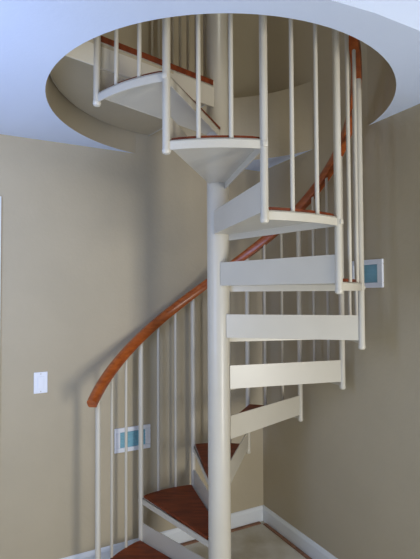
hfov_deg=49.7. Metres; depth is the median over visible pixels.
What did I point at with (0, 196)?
trim
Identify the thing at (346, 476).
wall
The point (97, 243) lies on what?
wall
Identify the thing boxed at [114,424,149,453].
picture
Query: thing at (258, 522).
trim
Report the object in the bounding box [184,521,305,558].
floor
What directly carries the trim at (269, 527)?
attached to the wall at (346, 476)
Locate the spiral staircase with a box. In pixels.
[50,13,365,558]
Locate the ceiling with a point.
(35, 35)
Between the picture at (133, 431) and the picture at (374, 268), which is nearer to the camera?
the picture at (374, 268)
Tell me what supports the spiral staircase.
on the floor
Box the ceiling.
[0,0,419,170]
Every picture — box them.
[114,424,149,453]
[352,259,383,287]
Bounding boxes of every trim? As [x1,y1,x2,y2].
[0,196,0,301]
[181,521,260,545]
[263,523,311,558]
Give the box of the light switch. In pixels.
[34,372,47,393]
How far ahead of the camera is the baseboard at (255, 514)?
2.85 m
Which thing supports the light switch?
attached to the wall at (97, 243)
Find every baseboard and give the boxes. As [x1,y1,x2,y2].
[61,505,262,558]
[263,505,337,558]
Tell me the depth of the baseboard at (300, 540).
2.82 m
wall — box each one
[0,13,262,558]
[261,15,419,558]

